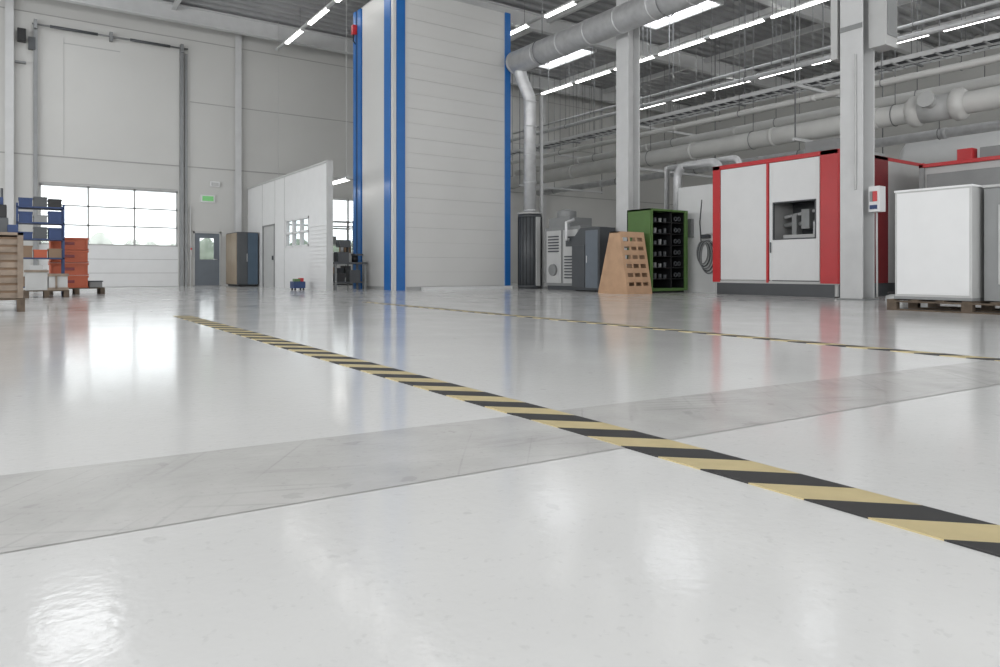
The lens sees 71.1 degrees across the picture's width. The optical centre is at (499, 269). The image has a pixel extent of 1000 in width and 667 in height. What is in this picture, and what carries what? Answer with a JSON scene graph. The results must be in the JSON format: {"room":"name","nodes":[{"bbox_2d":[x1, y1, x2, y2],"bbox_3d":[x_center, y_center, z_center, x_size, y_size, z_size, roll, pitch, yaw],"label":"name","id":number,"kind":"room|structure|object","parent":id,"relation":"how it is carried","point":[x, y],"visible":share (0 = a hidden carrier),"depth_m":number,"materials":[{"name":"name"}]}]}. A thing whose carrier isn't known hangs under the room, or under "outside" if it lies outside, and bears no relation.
{"room":"factory floor","nodes":[
{"label":"factory floor","id":0,"kind":"room"},
{"bbox_2d":[5,0,13,224],"bbox_3d":[-16.010,-4.400,22.840,0.240,10.000,0.184,0,0,-35],"label":"wall column","id":1,"kind":"structure","parent":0,"point":[9,4],"depth_m":22.77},
{"bbox_2d":[15,27,25,63],"bbox_3d":[-15.722,-7.350,22.952,0.300,1.100,0.340,0,0,-35],"label":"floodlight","id":2,"kind":"object","parent":1,"relation":"attached to","point":[21,32],"depth_m":22.86,"materials":[{"name":"grey metal"}]},
{"bbox_2d":[247,160,332,290],"bbox_3d":[-7.296,-1.280,23.626,0.180,3.760,8.430,0,0,-35],"label":"wall","id":3,"kind":"structure","parent":0,"point":[305,193],"depth_m":22.14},
{"bbox_2d":[262,224,274,286],"bbox_3d":[-8.185,-0.500,24.866,0.130,2.200,1.400,0,0,-35],"label":"door","id":4,"kind":"structure","parent":3,"relation":"in","point":[268,231],"depth_m":24.92,"materials":[{"name":"grey metal"}]},
{"bbox_2d":[0,0,675,285],"bbox_3d":[-7.785,-4.450,28.792,44.000,10.100,0.200,0,0,-35],"label":"wall","id":5,"kind":"structure","parent":0,"point":[93,103],"depth_m":26.04,"materials":[{"name":"paint"}]},
{"bbox_2d":[28,19,187,285],"bbox_3d":[-13.568,-3.850,24.505,4.890,8.900,0.220,0,0,-35],"label":"track","id":6,"kind":"object","parent":5,"relation":"attached to","point":[32,41],"visible":0.93,"depth_m":25.75,"materials":[{"name":"grey metal"}]},
{"bbox_2d":[39,182,177,286],"bbox_3d":[-13.682,-1.180,24.670,4.290,3.560,0.060,0,0,-35],"label":"door","id":7,"kind":"structure","parent":5,"relation":"in","point":[116,265],"depth_m":24.96,"materials":[{"name":"white metal"}]},
{"bbox_2d":[189,205,192,285],"bbox_3d":[-11.482,-0.900,26.006,0.090,3.000,0.130,0,0,-35],"label":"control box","id":8,"kind":"object","parent":5,"relation":"attached to","point":[190,246],"visible":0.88,"depth_m":25.98,"materials":[{"name":"paint"}]},
{"bbox_2d":[193,231,220,285],"bbox_3d":[-11.056,-0.425,26.419,1.000,2.050,0.175,0,0,-35],"label":"door","id":9,"kind":"structure","parent":5,"relation":"in","point":[206,272],"depth_m":26.39,"materials":[{"name":"grey metal"}]},
{"bbox_2d":[200,195,214,202],"bbox_3d":[-11.012,-2.690,26.383,0.510,0.280,0.075,0,0,-35],"label":"exit sign","id":10,"kind":"object","parent":5,"relation":"attached to","point":[203,198],"visible":1,"depth_m":26.36,"materials":[{"name":"green plastic"}]},
{"bbox_2d":[210,181,219,186],"bbox_3d":[-10.801,-3.250,26.517,0.350,0.200,0.095,0,0,-35],"label":"emergency light","id":11,"kind":"object","parent":5,"relation":"attached to","point":[212,183],"visible":1,"depth_m":26.46,"materials":[{"name":"white plastic"}]},
{"bbox_2d":[290,198,352,253],"bbox_3d":[-6.858,-1.850,29.386,5.000,2.300,0.120,0,0,-35],"label":"window","id":12,"kind":"structure","parent":5,"relation":"in","point":[347,200],"depth_m":29.61,"materials":[{"name":"white metal"}]},
{"bbox_2d":[0,6,675,204],"bbox_3d":[-7.711,-6.610,28.686,44.000,5.580,0.060,0,0,-35],"label":"trim","id":13,"kind":"structure","parent":5,"relation":"attached to","point":[0,6],"depth_m":26.37,"materials":[{"name":"paint"}]},
{"bbox_2d":[0,282,999,666],"bbox_3d":[3.663,0.700,12.271,44.400,0.200,40.400,0,0,-35],"label":"floor","id":14,"kind":"structure","parent":0,"point":[621,557],"depth_m":1.84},
{"bbox_2d":[0,296,24,311],"bbox_3d":[-7.788,0.505,10.115,1.520,0.190,1.100,0,0,-35],"label":"wooden pallet","id":15,"kind":"object","parent":14,"relation":"on","point":[20,302],"visible":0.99,"depth_m":10.07,"materials":[{"name":"brown wood"}]},
{"bbox_2d":[0,232,22,297],"bbox_3d":[-7.779,-0.068,10.103,1.480,0.945,1.030,0,0,-35],"label":"wooden crate","id":16,"kind":"object","parent":15,"relation":"on","point":[11,243],"visible":1,"depth_m":10.06,"materials":[{"name":"brown wood"}]},
{"bbox_2d":[0,188,17,231],"bbox_3d":[-7.587,-0.871,10.194,0.940,0.658,0.600,0,0,-35],"label":"storage bin","id":17,"kind":"object","parent":16,"relation":"on","point":[4,222],"visible":0.88,"depth_m":10.16,"materials":[{"name":"blue plastic"}]},
{"bbox_2d":[16,196,64,294],"bbox_3d":[-10.553,-0.527,16.071,0.920,2.254,0.640,0,0,-35],"label":"rack","id":18,"kind":"object","parent":14,"relation":"on","point":[55,217],"visible":0.73,"depth_m":15.88,"materials":[{"name":"blue metal"}]},
{"bbox_2d":[23,290,68,297],"bbox_3d":[-9.987,0.520,15.405,0.830,0.160,0.700,0,0,-35],"label":"wooden pallet","id":19,"kind":"object","parent":14,"relation":"on","point":[46,293],"visible":0.91,"depth_m":15.11,"materials":[{"name":"brown wood"}]},
{"bbox_2d":[24,265,68,289],"bbox_3d":[-9.981,0.169,15.396,0.810,0.537,0.680,0,0,-35],"label":"carton","id":20,"kind":"object","parent":19,"relation":"on","point":[36,277],"visible":0.99,"depth_m":15.11,"materials":[{"name":"white cardboard"}]},
{"bbox_2d":[50,287,104,294],"bbox_3d":[-10.616,0.520,17.524,1.190,0.160,0.900,0,0,-35],"label":"wooden pallet","id":21,"kind":"object","parent":14,"relation":"on","point":[100,290],"visible":0.7,"depth_m":17.36,"materials":[{"name":"brown wood"}]},
{"bbox_2d":[48,237,88,287],"bbox_3d":[-10.743,-0.178,17.417,0.820,1.230,0.870,0,0,-35],"label":"box","id":22,"kind":"object","parent":21,"relation":"on","point":[76,249],"visible":0.6,"depth_m":17.14,"materials":[{"name":"plastic"}]},
{"bbox_2d":[88,281,102,287],"bbox_3d":[-10.226,0.353,17.672,0.320,0.167,0.540,0,0,-35],"label":"plastic tray","id":23,"kind":"object","parent":21,"relation":"on","point":[92,284],"visible":0.8,"depth_m":17.46,"materials":[{"name":"grey plastic"}]},
{"bbox_2d":[234,34,241,231],"bbox_3d":[-10.092,-4.400,26.941,0.240,10.000,0.184,0,0,-35],"label":"wall column","id":24,"kind":"structure","parent":14,"relation":"on","point":[238,37],"depth_m":26.87,"materials":[{"name":"metal"}]},
{"bbox_2d":[226,232,257,286],"bbox_3d":[-9.627,-0.390,26.117,0.775,1.980,1.600,0,0,-35],"label":"storage cabinet","id":25,"kind":"object","parent":14,"relation":"on","point":[241,247],"visible":0.99,"depth_m":25.54,"materials":[{"name":"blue metal"}]},
{"bbox_2d":[290,278,304,289],"bbox_3d":[-6.027,0.420,20.856,0.350,0.360,0.350,0,0,-35],"label":"caddy","id":26,"kind":"object","parent":14,"relation":"on","point":[296,283],"visible":0.96,"depth_m":20.73,"materials":[{"name":"blue plastic"}]},
{"bbox_2d":[333,247,351,284],"bbox_3d":[-5.943,-0.200,28.943,2.000,1.600,0.650,0,0,-35],"label":"cabinet","id":27,"kind":"object","parent":14,"relation":"on","point":[338,265],"visible":0.05,"depth_m":28.39,"materials":[{"name":"metal"}]},
{"bbox_2d":[333,221,352,285],"bbox_3d":[-6.029,-0.600,25.599,1.250,2.400,0.550,0,0,-35],"label":"storage shelf","id":28,"kind":"object","parent":14,"relation":"on","point":[342,269],"visible":0.2,"depth_m":25.67,"materials":[{"name":"metal"}]},
{"bbox_2d":[333,241,367,289],"bbox_3d":[-4.759,-0.150,21.704,1.100,1.500,0.700,0,0,-35],"label":"workbench","id":29,"kind":"object","parent":14,"relation":"on","point":[352,276],"visible":0.89,"depth_m":21.52,"materials":[{"name":"grey metal"}]},
{"bbox_2d":[351,0,511,290],"bbox_3d":[-2.224,-3.890,22.724,4.350,8.980,3.010,0,0,-35],"label":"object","id":30,"kind":"object","parent":14,"relation":"on","point":[432,78],"visible":0.96,"depth_m":21.61,"materials":[{"name":"white metal"}]},
{"bbox_2d":[0,360,999,552],"bbox_3d":[2.120,0.598,3.963,32.000,0.001,3.100,0,0,-35],"label":"floor strip","id":31,"kind":"object","parent":14,"relation":"on","point":[53,506],"depth_m":2.20,"materials":[{"name":"concrete"}]},
{"bbox_2d":[518,212,541,288],"bbox_3d":[0.974,-0.625,22.683,0.800,2.450,0.820,0,0,-35],"label":"cylinder","id":32,"kind":"object","parent":14,"relation":"on","point":[529,223],"visible":1,"depth_m":22.35,"materials":[{"name":"grey metal"}]},
{"bbox_2d":[540,95,546,287],"bbox_3d":[1.372,-2.600,23.215,0.300,6.400,0.300,0,0,-35],"label":"steel post","id":33,"kind":"object","parent":14,"relation":"on","point":[541,96],"visible":0.58,"depth_m":23.17,"materials":[{"name":"grey metal"}]},
{"bbox_2d":[542,90,545,281],"bbox_3d":[2.196,-4.400,35.456,0.240,10.000,0.184,0,0,-35],"label":"wall column","id":34,"kind":"structure","parent":14,"relation":"on","point":[544,95],"depth_m":35.38,"materials":[{"name":"metal"}]},
{"bbox_2d":[545,209,598,289],"bbox_3d":[2.234,-0.640,21.410,1.338,2.480,1.650,0,0,-35],"label":"machine","id":35,"kind":"object","parent":14,"relation":"on","point":[562,229],"visible":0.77,"depth_m":21.30,"materials":[{"name":"grey metal"}]},
{"bbox_2d":[174,315,999,556],"bbox_3d":[0.361,0.598,2.622,0.200,0.004,15.900,0,0,-35],"label":"tape","id":36,"kind":"object","parent":14,"relation":"on","point":[971,533],"visible":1,"depth_m":2.15,"materials":[{"name":"yellow plastic"}]},
{"bbox_2d":[572,227,615,291],"bbox_3d":[2.619,-0.290,19.730,0.660,1.780,1.150,0,0,-35],"label":"tall cabinet","id":37,"kind":"object","parent":14,"relation":"on","point":[589,245],"visible":0.88,"depth_m":19.42,"materials":[{"name":"grey metal"}]},
{"bbox_2d":[598,231,651,293],"bbox_3d":[3.209,-0.185,17.991,0.870,1.570,1.080,0,0,-35],"label":"wooden shelf","id":38,"kind":"object","parent":14,"relation":"on","point":[616,277],"visible":1,"depth_m":17.71,"materials":[{"name":"beige wood"}]},
{"bbox_2d":[616,0,639,265],"bbox_3d":[3.561,-4.100,19.476,0.620,9.400,0.580,0,0,-35],"label":"steel column","id":39,"kind":"structure","parent":14,"relation":"on","point":[627,44],"depth_m":19.42,"materials":[{"name":"grey metal"}]},
{"bbox_2d":[627,208,687,292],"bbox_3d":[4.234,-0.500,18.847,1.470,2.200,0.840,0,0,-35],"label":"tool rack","id":40,"kind":"object","parent":14,"relation":"on","point":[665,231],"visible":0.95,"depth_m":18.80,"materials":[{"name":"green metal"}]},
{"bbox_2d":[366,302,999,360],"bbox_3d":[2.665,0.598,5.618,0.140,0.004,18.200,0,0,-35],"label":"tape","id":41,"kind":"object","parent":14,"relation":"on","point":[711,333],"visible":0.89,"depth_m":6.18,"materials":[{"name":"plastic"}]},
{"bbox_2d":[678,184,714,292],"bbox_3d":[5.504,-0.850,19.052,0.450,2.900,1.550,0,0,-35],"label":"panel","id":42,"kind":"object","parent":14,"relation":"on","point":[697,200],"visible":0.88,"depth_m":18.98,"materials":[{"name":"white metal"}]},
{"bbox_2d":[713,137,920,297],"bbox_3d":[7.863,-1.235,17.487,3.754,3.670,3.310,0,0,-35],"label":"enclosure","id":43,"kind":"object","parent":14,"relation":"on","point":[776,221],"visible":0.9,"depth_m":16.36,"materials":[{"name":"white metal"}]},
{"bbox_2d":[831,0,896,300],"bbox_3d":[7.312,-4.100,14.107,0.710,9.400,1.040,0,0,-35],"label":"steel column","id":44,"kind":"structure","parent":14,"relation":"on","point":[859,28],"depth_m":14.09,"materials":[{"name":"grey metal"}]},
{"bbox_2d":[869,186,885,296],"bbox_3d":[7.452,-0.555,13.844,0.260,2.190,0.210,0,0,-35],"label":"electrical outlet box","id":45,"kind":"object","parent":44,"relation":"attached to","point":[877,194],"visible":1,"depth_m":13.80,"materials":[{"name":"white plastic"}]},
{"bbox_2d":[885,292,902,300],"bbox_3d":[7.580,0.510,13.465,0.320,0.180,0.320,0,0,-35],"label":"cable reel","id":46,"kind":"object","parent":14,"relation":"on","point":[891,295],"visible":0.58,"depth_m":13.41,"materials":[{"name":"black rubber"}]},
{"bbox_2d":[887,299,999,314],"bbox_3d":[7.018,0.517,10.064,1.400,0.165,2.150,0,0,-35],"label":"wooden pallet","id":47,"kind":"object","parent":14,"relation":"on","point":[968,307],"visible":0.77,"depth_m":10.08,"materials":[{"name":"brown wood"}]},
{"bbox_2d":[894,184,983,300],"bbox_3d":[6.736,-0.379,10.453,1.240,1.623,1.050,0,0,-35],"label":"load","id":48,"kind":"object","parent":47,"relation":"on","point":[939,231],"visible":0.96,"depth_m":10.00},
{"bbox_2d":[982,184,999,301],"bbox_3d":[7.417,-0.373,9.653,1.050,1.613,0.960,0,0,-35],"label":"tall cabinet","id":49,"kind":"object","parent":47,"relation":"on","point":[991,192],"visible":1,"depth_m":9.67,"materials":[{"name":"white metal"}]},
{"bbox_2d":[899,130,999,163],"bbox_3d":[14.731,-1.800,20.002,1.200,4.800,6.100,0,0,-35],"label":"tank","id":50,"kind":"object","parent":14,"relation":"on","point":[942,150],"visible":0.43,"depth_m":21.00,"materials":[{"name":"grey metal"}]},
{"bbox_2d":[919,145,999,188],"bbox_3d":[12.517,-1.200,14.392,4.130,3.600,5.500,0,0,-35],"label":"machining center","id":51,"kind":"object","parent":14,"relation":"on","point":[967,169],"visible":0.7,"depth_m":14.82,"materials":[{"name":"white metal"}]},
{"bbox_2d":[162,0,999,105],"bbox_3d":[3.623,-9.550,12.329,44.400,0.300,40.540,0,0,-35],"label":"ceiling","id":52,"kind":"structure","parent":0,"point":[294,13],"depth_m":27.47,"materials":[{"name":"metal"}]},
{"bbox_2d":[171,0,181,9],"bbox_3d":[-0.776,-9.290,9.196,0.140,0.220,40.000,0,0,-35],"label":"roof purlin","id":53,"kind":"structure","parent":52,"relation":"attached to","point":[176,3],"depth_m":24.29,"materials":[{"name":"paint"}]},
{"bbox_2d":[275,0,340,50],"bbox_3d":[1.351,-8.945,12.798,0.120,0.890,35.500,0,0,-35],"label":"fluorescent light strip","id":54,"kind":"object","parent":52,"relation":"hanging from","point":[326,8],"visible":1,"depth_m":24.17,"materials":[{"name":"paint"}]},
{"bbox_2d":[278,0,351,184],"bbox_3d":[-6.567,-6.045,23.918,0.150,6.690,7.200,0,0,-35],"label":"light strip","id":55,"kind":"object","parent":52,"relation":"hanging from","point":[345,178],"visible":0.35,"depth_m":21.15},
{"bbox_2d":[57,0,691,117],"bbox_3d":[-7.102,-9.100,27.806,44.000,0.600,0.240,0,0,-35],"label":"girder","id":56,"kind":"object","parent":52,"relation":"attached to","point":[156,9],"visible":0.56,"depth_m":26.33,"materials":[{"name":"metal"}]},
{"bbox_2d":[511,0,579,34],"bbox_3d":[6.529,-8.945,16.387,0.120,0.890,35.500,0,0,-35],"label":"fluorescent light strip","id":57,"kind":"object","parent":52,"relation":"hanging from","point":[571,3],"visible":0.38,"depth_m":23.51,"materials":[{"name":"paint"}]},
{"bbox_2d":[511,0,599,40],"bbox_3d":[8.841,-9.290,15.860,0.140,0.220,40.000,0,0,-35],"label":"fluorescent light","id":58,"kind":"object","parent":52,"relation":"attached to","point":[584,3],"depth_m":25.27,"materials":[{"name":"paint"}]},
{"bbox_2d":[518,75,602,193],"bbox_3d":[2.870,-6.495,31.675,5.000,5.790,0.100,0,0,-35],"label":"support frame","id":59,"kind":"object","parent":52,"relation":"hanging from","point":[519,149],"visible":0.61,"depth_m":31.54,"materials":[{"name":"paint"}]},
{"bbox_2d":[538,47,596,69],"bbox_3d":[2.365,-9.328,30.473,2.060,0.135,3.160,0,0,-35],"label":"fluorescent light","id":60,"kind":"object","parent":52,"relation":"attached to","point":[587,51],"visible":0.29,"depth_m":30.84,"materials":[{"name":"white plastic"}]},
{"bbox_2d":[505,0,707,211],"bbox_3d":[8.013,-5.630,11.879,0.971,7.540,26.505,0,0,-34],"label":"ventilation duct","id":61,"kind":"object","parent":52,"relation":"hanging from","point":[630,15],"visible":0.99,"depth_m":20.33,"materials":[{"name":"silver metal"}]},
{"bbox_2d":[460,0,793,88],"bbox_3d":[-3.400,-9.100,22.463,44.000,0.600,0.240,0,0,-35],"label":"girder","id":62,"kind":"object","parent":52,"relation":"attached to","point":[687,60],"visible":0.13,"depth_m":29.19,"materials":[{"name":"metal"}]},
{"bbox_2d":[640,38,715,177],"bbox_3d":[6.572,-6.495,26.332,5.000,5.790,0.100,0,0,-35],"label":"support frame","id":63,"kind":"object","parent":52,"relation":"hanging from","point":[641,126],"visible":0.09,"depth_m":26.56,"materials":[{"name":"paint"}]},
{"bbox_2d":[535,0,826,95],"bbox_3d":[11.708,-8.945,19.975,0.120,0.890,35.500,0,0,-35],"label":"fluorescent light strip","id":64,"kind":"object","parent":52,"relation":"hanging from","point":[811,2],"visible":0.86,"depth_m":26.09,"materials":[{"name":"paint"}]},
{"bbox_2d":[643,0,723,29],"bbox_3d":[6.067,-9.328,25.130,2.060,0.135,3.160,0,0,-35],"label":"fluorescent light","id":65,"kind":"object","parent":52,"relation":"attached to","point":[694,10],"visible":0.47,"depth_m":25.55,"materials":[{"name":"white plastic"}]},
{"bbox_2d":[558,0,809,84],"bbox_3d":[13.691,-9.290,19.220,0.140,0.220,40.000,0,0,-35],"label":"fluorescent light strip","id":66,"kind":"structure","parent":52,"relation":"attached to","point":[767,11],"depth_m":27.68,"materials":[{"name":"paint"}]},
{"bbox_2d":[511,0,999,188],"bbox_3d":[10.482,-6.525,18.031,1.028,5.730,37.700,0,0,-35],"label":"ventilation duct","id":67,"kind":"object","parent":52,"relation":"hanging from","point":[958,104],"visible":0.88,"depth_m":20.30,"materials":[{"name":"metal"}]},
{"bbox_2d":[511,0,999,164],"bbox_3d":[10.001,-7.043,17.697,0.208,4.694,37.700,0,0,-35],"label":"insulated pipe","id":68,"kind":"object","parent":52,"relation":"hanging from","point":[995,58],"visible":0.63,"depth_m":20.24,"materials":[{"name":"metal"}]},
{"bbox_2d":[511,0,999,155],"bbox_3d":[10.494,-7.345,18.039,0.600,4.090,37.700,0,0,-35],"label":"cable tray","id":69,"kind":"object","parent":52,"relation":"hanging from","point":[994,39],"visible":0.67,"depth_m":21.02,"materials":[{"name":"paint"}]},
{"bbox_2d":[511,0,999,141],"bbox_3d":[10.248,-7.598,17.868,0.188,3.584,37.700,0,0,-35],"label":"conduit pipe","id":70,"kind":"object","parent":52,"relation":"hanging from","point":[994,14],"visible":0.63,"depth_m":21.28,"materials":[{"name":"grey metal"}]},
{"bbox_2d":[513,0,999,134],"bbox_3d":[11.398,-7.983,18.666,0.148,2.814,37.700,0,0,-35],"label":"conduit pipe","id":71,"kind":"object","parent":52,"relation":"hanging from","point":[913,24],"visible":0.77,"depth_m":22.48,"materials":[{"name":"grey metal"}]},
{"bbox_2d":[515,0,999,175],"bbox_3d":[11.563,-6.988,18.779,0.328,4.804,37.700,0,0,-35],"label":"insulated pipe","id":72,"kind":"object","parent":52,"relation":"hanging from","point":[994,80],"visible":0.62,"depth_m":22.53,"materials":[{"name":"metal"}]},
{"bbox_2d":[603,0,916,93],"bbox_3d":[16.157,-9.290,20.929,0.140,0.220,40.000,0,0,-35],"label":"fluorescent light strip","id":73,"kind":"structure","parent":52,"relation":"attached to","point":[815,27],"depth_m":29.20,"materials":[{"name":"paint"}]},
{"bbox_2d":[536,0,999,195],"bbox_3d":[12.631,-6.538,19.520,0.328,5.704,37.700,0,0,-35],"label":"conduit pipe","id":74,"kind":"object","parent":52,"relation":"hanging from","point":[943,133],"visible":0.58,"depth_m":21.06,"materials":[{"name":"grey metal"}]},
{"bbox_2d":[536,0,999,150],"bbox_3d":[11.891,-7.545,19.007,0.700,3.690,37.700,0,0,-35],"label":"cable tray","id":75,"kind":"object","parent":52,"relation":"hanging from","point":[920,64],"visible":0.34,"depth_m":22.00,"materials":[{"name":"paint"}]},
{"bbox_2d":[582,0,972,132],"bbox_3d":[14.604,-8.020,20.887,0.600,2.740,37.700,0,0,-35],"label":"cable tray","id":76,"kind":"object","parent":52,"relation":"hanging from","point":[965,0],"visible":0.06,"depth_m":28.35,"materials":[{"name":"paint"}]},
{"bbox_2d":[563,0,999,153],"bbox_3d":[13.782,-7.623,20.317,0.288,3.534,37.700,0,0,-35],"label":"insulated pipe","id":77,"kind":"object","parent":52,"relation":"hanging from","point":[961,0],"visible":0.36,"depth_m":25.95,"materials":[{"name":"metal"}]},
{"bbox_2d":[640,12,999,109],"bbox_3d":[16.804,-8.945,23.506,0.120,0.890,35.500,0,0,-35],"label":"fluorescent light strip","id":78,"kind":"object","parent":52,"relation":"hanging from","point":[922,12],"visible":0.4,"depth_m":29.62,"materials":[{"name":"paint"}]},
{"bbox_2d":[664,0,984,140],"bbox_3d":[15.097,-7.372,21.229,0.493,4.036,37.700,0,0,-35],"label":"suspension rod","id":79,"kind":"object","parent":52,"relation":"hanging from","point":[984,0],"visible":0.05,"depth_m":32.11,"materials":[{"name":"grey metal"}]},
{"bbox_2d":[654,8,999,100],"bbox_3d":[19.280,-9.290,23.093,0.140,0.220,40.000,0,0,-35],"label":"fluorescent light strip","id":80,"kind":"structure","parent":52,"relation":"attached to","point":[996,9],"depth_m":30.52,"materials":[{"name":"paint"}]},
{"bbox_2d":[792,0,884,156],"bbox_3d":[10.275,-6.495,20.989,5.000,5.790,0.100,0,0,-35],"label":"support frame","id":81,"kind":"object","parent":52,"relation":"hanging from","point":[795,85],"visible":0.5,"depth_m":19.59,"materials":[{"name":"paint"}]},
{"bbox_2d":[754,0,934,54],"bbox_3d":[0.274,-9.100,17.162,44.000,0.600,0.240,0,0,-35],"label":"girder","id":82,"kind":"object","parent":52,"relation":"attached to","point":[814,13],"visible":0.27,"depth_m":24.79,"materials":[{"name":"metal"}]},
{"bbox_2d":[664,155,741,209],"bbox_3d":[5.651,-1.295,20.217,0.660,3.790,2.778,0,0,-35],"label":"exhaust pipe","id":83,"kind":"object","parent":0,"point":[678,169],"visible":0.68,"depth_m":20.38,"materials":[{"name":"silver metal"}]},
{"bbox_2d":[676,31,999,187],"bbox_3d":[21.828,-4.450,24.859,0.200,10.100,40.000,0,0,-35],"label":"wall","id":84,"kind":"structure","parent":0,"point":[893,151],"depth_m":31.56,"materials":[{"name":"paint"}]},
{"bbox_3d":[-32.752,0.775,73.600,150.000,0.250,101.700,0,0,-35],"label":"ground","id":85,"kind":"structure","parent":0,"visible":0},
{"bbox_2d":[41,230,351,258],"bbox_3d":[-16.957,-1.399,85.535,133.699,5.172,10.870,0,0,-35],"label":"trees","id":86,"kind":"object","parent":85,"relation":"on","point":[206,245],"visible":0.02,"depth_m":72.20,"materials":[{"name":"green plant"}]}
]}

